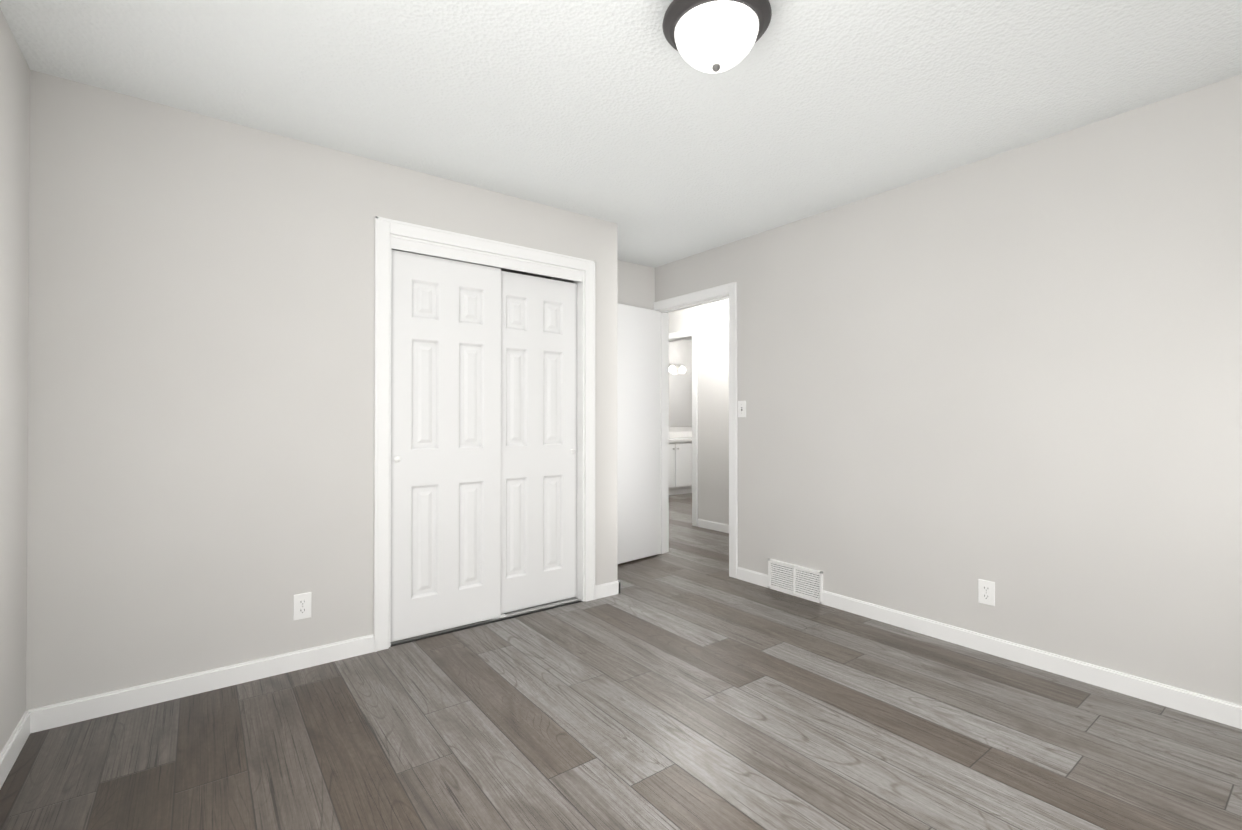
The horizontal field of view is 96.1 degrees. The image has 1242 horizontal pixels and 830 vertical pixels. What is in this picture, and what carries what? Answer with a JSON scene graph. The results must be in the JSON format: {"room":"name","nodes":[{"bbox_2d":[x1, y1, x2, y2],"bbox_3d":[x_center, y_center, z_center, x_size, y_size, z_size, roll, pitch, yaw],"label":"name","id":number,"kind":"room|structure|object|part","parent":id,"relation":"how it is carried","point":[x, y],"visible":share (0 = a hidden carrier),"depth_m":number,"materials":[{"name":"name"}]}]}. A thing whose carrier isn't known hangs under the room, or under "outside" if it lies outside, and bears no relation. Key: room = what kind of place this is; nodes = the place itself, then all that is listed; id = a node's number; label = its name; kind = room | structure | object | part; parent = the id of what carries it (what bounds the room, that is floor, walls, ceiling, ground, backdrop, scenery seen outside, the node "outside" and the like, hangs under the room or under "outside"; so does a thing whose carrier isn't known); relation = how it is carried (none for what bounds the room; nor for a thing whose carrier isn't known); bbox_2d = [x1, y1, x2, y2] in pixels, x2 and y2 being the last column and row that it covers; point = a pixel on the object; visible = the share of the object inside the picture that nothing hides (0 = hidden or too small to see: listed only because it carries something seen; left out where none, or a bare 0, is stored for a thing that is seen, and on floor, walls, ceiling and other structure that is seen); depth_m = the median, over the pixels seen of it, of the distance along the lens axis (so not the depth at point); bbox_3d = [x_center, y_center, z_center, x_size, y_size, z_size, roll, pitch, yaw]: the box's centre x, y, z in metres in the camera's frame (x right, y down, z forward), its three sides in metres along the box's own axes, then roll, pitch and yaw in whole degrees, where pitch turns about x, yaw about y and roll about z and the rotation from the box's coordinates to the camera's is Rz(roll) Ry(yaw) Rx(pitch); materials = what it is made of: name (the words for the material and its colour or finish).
{"room":"empty bedroom","nodes":[
{"label":"empty bedroom","id":0,"kind":"room"},
{"bbox_2d":[0,8,29,752],"bbox_3d":[-1.329,-0.062,0.826,0.120,2.440,4.560,0,0,-37],"label":"wall","id":1,"kind":"structure","parent":0,"point":[14,181],"depth_m":1.89,"materials":[{"name":"paint"}]},
{"bbox_2d":[0,710,29,788],"bbox_3d":[-1.074,1.115,0.592,0.013,0.084,3.650,0,0,-37],"label":"baseboard","id":2,"kind":"structure","parent":1,"relation":"attached to","point":[13,747],"depth_m":1.87,"materials":[{"name":"white wood"}]},
{"bbox_2d":[26,70,616,709],"bbox_3d":[-1.135,-0.049,2.910,2.704,2.440,0.110,0,0,-37],"label":"wall","id":3,"kind":"structure","parent":0,"point":[200,420],"depth_m":2.37,"materials":[{"name":"paint"}]},
{"bbox_2d":[27,634,373,732],"bbox_3d":[-1.700,1.126,2.399,1.194,0.084,0.013,0,0,-37],"label":"baseboard","id":4,"kind":"structure","parent":3,"relation":"attached to","point":[79,710],"depth_m":2.32,"materials":[{"name":"white wood"}]},
{"bbox_2d":[293,592,310,619],"bbox_3d":[-1.471,0.884,2.577,0.072,0.117,0.007,0,0,-37],"label":"outlet","id":5,"kind":"object","parent":3,"relation":"attached to","point":[297,598],"depth_m":2.57,"materials":[{"name":"white plastic"}]},
{"bbox_3d":[-1.470,0.903,2.575,0.033,0.027,0.002,0,0,-37],"label":"electrical outlet receptacle on the closet wall","id":6,"kind":"part","parent":5,"relation":"part of","materials":[{"name":"white plastic"}]},
{"bbox_3d":[-1.470,0.864,2.575,0.033,0.027,0.002,0,0,-37],"label":"electrical outlet receptacle on the closet wall","id":7,"kind":"part","parent":5,"relation":"part of","materials":[{"name":"white plastic"}]},
{"bbox_2d":[391,250,500,641],"bbox_3d":[-0.942,0.157,3.035,0.608,2.002,0.039,0,0,-37],"label":"slider","id":8,"kind":"object","parent":3,"relation":"attached to","point":[445,444],"visible":0.96,"depth_m":3.01,"materials":[{"name":"white wood"}]},
{"bbox_2d":[373,216,594,651],"bbox_3d":[-0.734,0.130,3.212,1.180,2.085,0.110,0,0,-37],"label":"door frame","id":9,"kind":"structure","parent":3,"relation":"attached to","point":[580,413],"depth_m":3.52,"materials":[{"name":"white wood"}]},
{"bbox_2d":[392,237,581,281],"bbox_3d":[-0.709,-0.873,3.184,1.156,0.055,0.012,0,0,-37],"label":"trim","id":10,"kind":"structure","parent":3,"relation":"attached to","point":[436,251],"depth_m":3.12,"materials":[{"name":"white wood"}]},
{"bbox_2d":[501,271,576,613],"bbox_3d":[-0.529,0.159,3.399,0.598,2.002,0.039,0,0,-37],"label":"slider","id":11,"kind":"object","parent":3,"relation":"attached to","point":[538,440],"visible":0.92,"depth_m":3.40,"materials":[{"name":"white wood"}]},
{"bbox_2d":[595,580,619,598],"bbox_3d":[-0.088,1.133,3.618,0.198,0.084,0.013,0,0,-37],"label":"baseboard","id":12,"kind":"structure","parent":3,"relation":"attached to","point":[606,589],"depth_m":3.61,"materials":[{"name":"white wood"}]},
{"bbox_2d":[392,249,551,278],"bbox_3d":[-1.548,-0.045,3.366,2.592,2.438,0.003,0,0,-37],"label":"door track","id":13,"kind":"object","parent":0,"point":[524,273],"depth_m":3.95,"materials":[{"name":"grey metal"}]},
{"bbox_2d":[552,277,573,282],"bbox_3d":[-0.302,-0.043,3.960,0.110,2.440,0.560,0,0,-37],"label":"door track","id":14,"kind":"structure","parent":0,"point":[561,279],"depth_m":4.03,"materials":[{"name":"metal"}]},
{"bbox_2d":[0,493,1241,829],"bbox_3d":[0.678,1.205,4.393,7.634,0.050,7.840,0,0,-37],"label":"floor","id":15,"kind":"structure","parent":0,"point":[686,683],"depth_m":2.00,"materials":[{"name":"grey wood"}]},
{"bbox_2d":[391,597,582,646],"bbox_3d":[-0.735,1.167,3.207,1.180,0.011,0.108,0,0,-37],"label":"door track","id":16,"kind":"object","parent":15,"relation":"on","point":[483,624],"depth_m":3.21,"materials":[{"name":"black"}]},
{"bbox_2d":[669,439,691,494],"bbox_3d":[0.945,0.806,8.752,1.447,0.800,0.564,0,0,-37],"label":"bathroom vanity","id":17,"kind":"object","parent":15,"relation":"on","point":[680,462],"depth_m":8.41,"materials":[{"name":"white wood"}]},
{"bbox_3d":[0.660,0.753,8.230,0.338,0.650,0.020,0,0,-37],"label":"door","id":18,"kind":"part","parent":17,"relation":"part of","materials":[{"name":"white wood"}]},
{"bbox_2d":[669,439,676,442],"bbox_3d":[0.936,0.386,8.753,1.462,0.040,0.556,0,0,-37],"label":"countertop","id":19,"kind":"structure","parent":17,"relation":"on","point":[670,440],"depth_m":8.29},
{"bbox_3d":[0.948,0.754,8.448,0.338,0.650,0.020,0,0,-37],"label":"door","id":20,"kind":"part","parent":17,"relation":"part of","materials":[{"name":"white wood"}]},
{"bbox_2d":[0,0,1241,340],"bbox_3d":[0.678,-1.310,4.408,7.634,0.100,7.840,0,0,-37],"label":"ceiling","id":21,"kind":"structure","parent":0,"point":[640,132],"depth_m":2.14,"materials":[{"name":"white paint"}]},
{"bbox_2d":[662,0,771,72],"bbox_3d":[0.295,-1.170,1.726,0.332,0.212,0.332,0,0,-37],"label":"ceiling light","id":22,"kind":"object","parent":21,"relation":"attached to","point":[712,36],"visible":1,"depth_m":1.66,"materials":[{"name":"white glass"}]},
{"bbox_2d":[617,260,654,309],"bbox_3d":[-1.135,-0.044,3.756,3.724,2.440,0.120,0,0,-37],"label":"wall","id":23,"kind":"structure","parent":0,"point":[635,285],"depth_m":4.64,"materials":[{"name":"paint"}]},
{"bbox_2d":[669,340,691,431],"bbox_3d":[0.411,-0.014,8.787,2.510,2.440,0.120,0,0,-37],"label":"wall","id":24,"kind":"structure","parent":0,"point":[680,352],"depth_m":9.16,"materials":[{"name":"paint"}]},
{"bbox_2d":[669,364,685,373],"bbox_3d":[0.802,-0.746,8.912,0.680,0.155,0.160,0,0,-37],"label":"sconce","id":25,"kind":"object","parent":24,"relation":"attached to","point":[681,369],"visible":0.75,"depth_m":8.98,"materials":[{"name":"white glass"}]},
{"bbox_3d":[0.814,-0.731,8.895,0.120,0.125,0.120,0,0,-37],"label":"globe","id":26,"kind":"part","parent":25,"relation":"part of","materials":[{"name":"white glass"}]},
{"bbox_3d":[0.990,-0.730,9.028,0.120,0.125,0.120,0,0,-37],"label":"globe","id":27,"kind":"part","parent":25,"relation":"part of","materials":[{"name":"white glass"}]},
{"bbox_2d":[669,373,691,426],"bbox_3d":[0.778,-0.243,8.982,1.150,0.860,0.012,0,0,-37],"label":"bathroom mirror","id":28,"kind":"object","parent":24,"relation":"attached to","point":[680,400],"visible":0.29,"depth_m":9.12,"materials":[{"name":"clear glass"}]},
{"bbox_2d":[669,431,691,438],"bbox_3d":[0.775,0.317,8.967,1.462,0.100,0.020,0,0,-37],"label":"backsplash","id":29,"kind":"structure","parent":24,"relation":"attached to","point":[677,434],"depth_m":9.09,"materials":[{"name":"white"}]},
{"bbox_2d":[669,299,728,524],"bbox_3d":[1.014,-0.032,5.808,0.120,2.440,5.800,0,0,-37],"label":"wall","id":30,"kind":"structure","parent":0,"point":[710,322],"depth_m":5.79,"materials":[{"name":"paint"}]},
{"bbox_2d":[669,328,697,525],"bbox_3d":[0.596,0.133,6.343,0.142,2.117,0.874,0,0,-37],"label":"door frame","id":31,"kind":"structure","parent":30,"relation":"attached to","point":[693,333],"depth_m":5.98,"materials":[{"name":"white wood"}]},
{"bbox_2d":[698,519,728,532],"bbox_3d":[1.730,1.140,4.744,0.013,0.084,3.010,0,0,-37],"label":"baseboard","id":32,"kind":"structure","parent":30,"relation":"attached to","point":[715,526],"depth_m":5.76,"materials":[{"name":"white wood"}]},
{"bbox_2d":[655,74,1241,704],"bbox_3d":[1.641,-0.048,3.072,0.120,2.440,4.320,0,0,-37],"label":"wall","id":33,"kind":"structure","parent":0,"point":[1015,376],"depth_m":2.62,"materials":[{"name":"paint"}]},
{"bbox_2d":[653,282,737,578],"bbox_3d":[0.600,0.110,4.448,0.162,2.140,0.962,0,0,-37],"label":"door frame","id":34,"kind":"structure","parent":33,"relation":"attached to","point":[730,289],"depth_m":4.30,"materials":[{"name":"white wood"}]},
{"bbox_2d":[617,303,659,563],"bbox_3d":[0.025,0.145,4.439,0.806,2.045,0.035,0,0,-44],"label":"bedroom door","id":35,"kind":"structure","parent":34,"relation":"attached to","point":[638,432],"depth_m":4.52,"materials":[{"name":"white wood"}]},
{"bbox_2d":[738,401,745,416],"bbox_3d":[0.866,-0.043,3.993,0.006,0.117,0.072,0,0,-37],"label":"light switch","id":36,"kind":"object","parent":33,"relation":"attached to","point":[742,404],"visible":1,"depth_m":3.99,"materials":[{"name":"white plastic"}]},
{"bbox_2d":[737,567,767,587],"bbox_3d":[0.922,1.135,3.906,0.013,0.084,0.279,0,0,-37],"label":"baseboard","id":37,"kind":"structure","parent":33,"relation":"attached to","point":[753,577],"depth_m":3.90,"materials":[{"name":"white wood"}]},
{"bbox_2d":[768,558,822,603],"bbox_3d":[1.129,1.075,3.631,0.016,0.200,0.410,0,0,-37],"label":"air vent","id":38,"kind":"object","parent":33,"relation":"in","point":[806,583],"visible":1,"depth_m":3.62,"materials":[{"name":"white metal"}]},
{"bbox_2d":[978,579,994,605],"bbox_3d":[1.802,0.875,2.749,0.007,0.117,0.072,0,0,-37],"label":"outlet","id":39,"kind":"object","parent":33,"relation":"attached to","point":[991,585],"depth_m":2.75,"materials":[{"name":"white plastic"}]},
{"bbox_3d":[1.799,0.894,2.748,0.002,0.027,0.033,0,0,-37],"label":"electrical outlet receptacle on the right wall","id":40,"kind":"part","parent":39,"relation":"part of","materials":[{"name":"white plastic"}]},
{"bbox_3d":[1.799,0.855,2.748,0.002,0.027,0.033,0,0,-37],"label":"electrical outlet receptacle on the right wall","id":41,"kind":"part","parent":39,"relation":"part of","materials":[{"name":"white plastic"}]},
{"bbox_2d":[822,590,1241,728],"bbox_3d":[2.072,1.126,2.385,0.013,0.084,2.715,0,0,-37],"label":"baseboard","id":42,"kind":"structure","parent":33,"relation":"attached to","point":[1207,707],"depth_m":2.51,"materials":[{"name":"white wood"}]}
]}

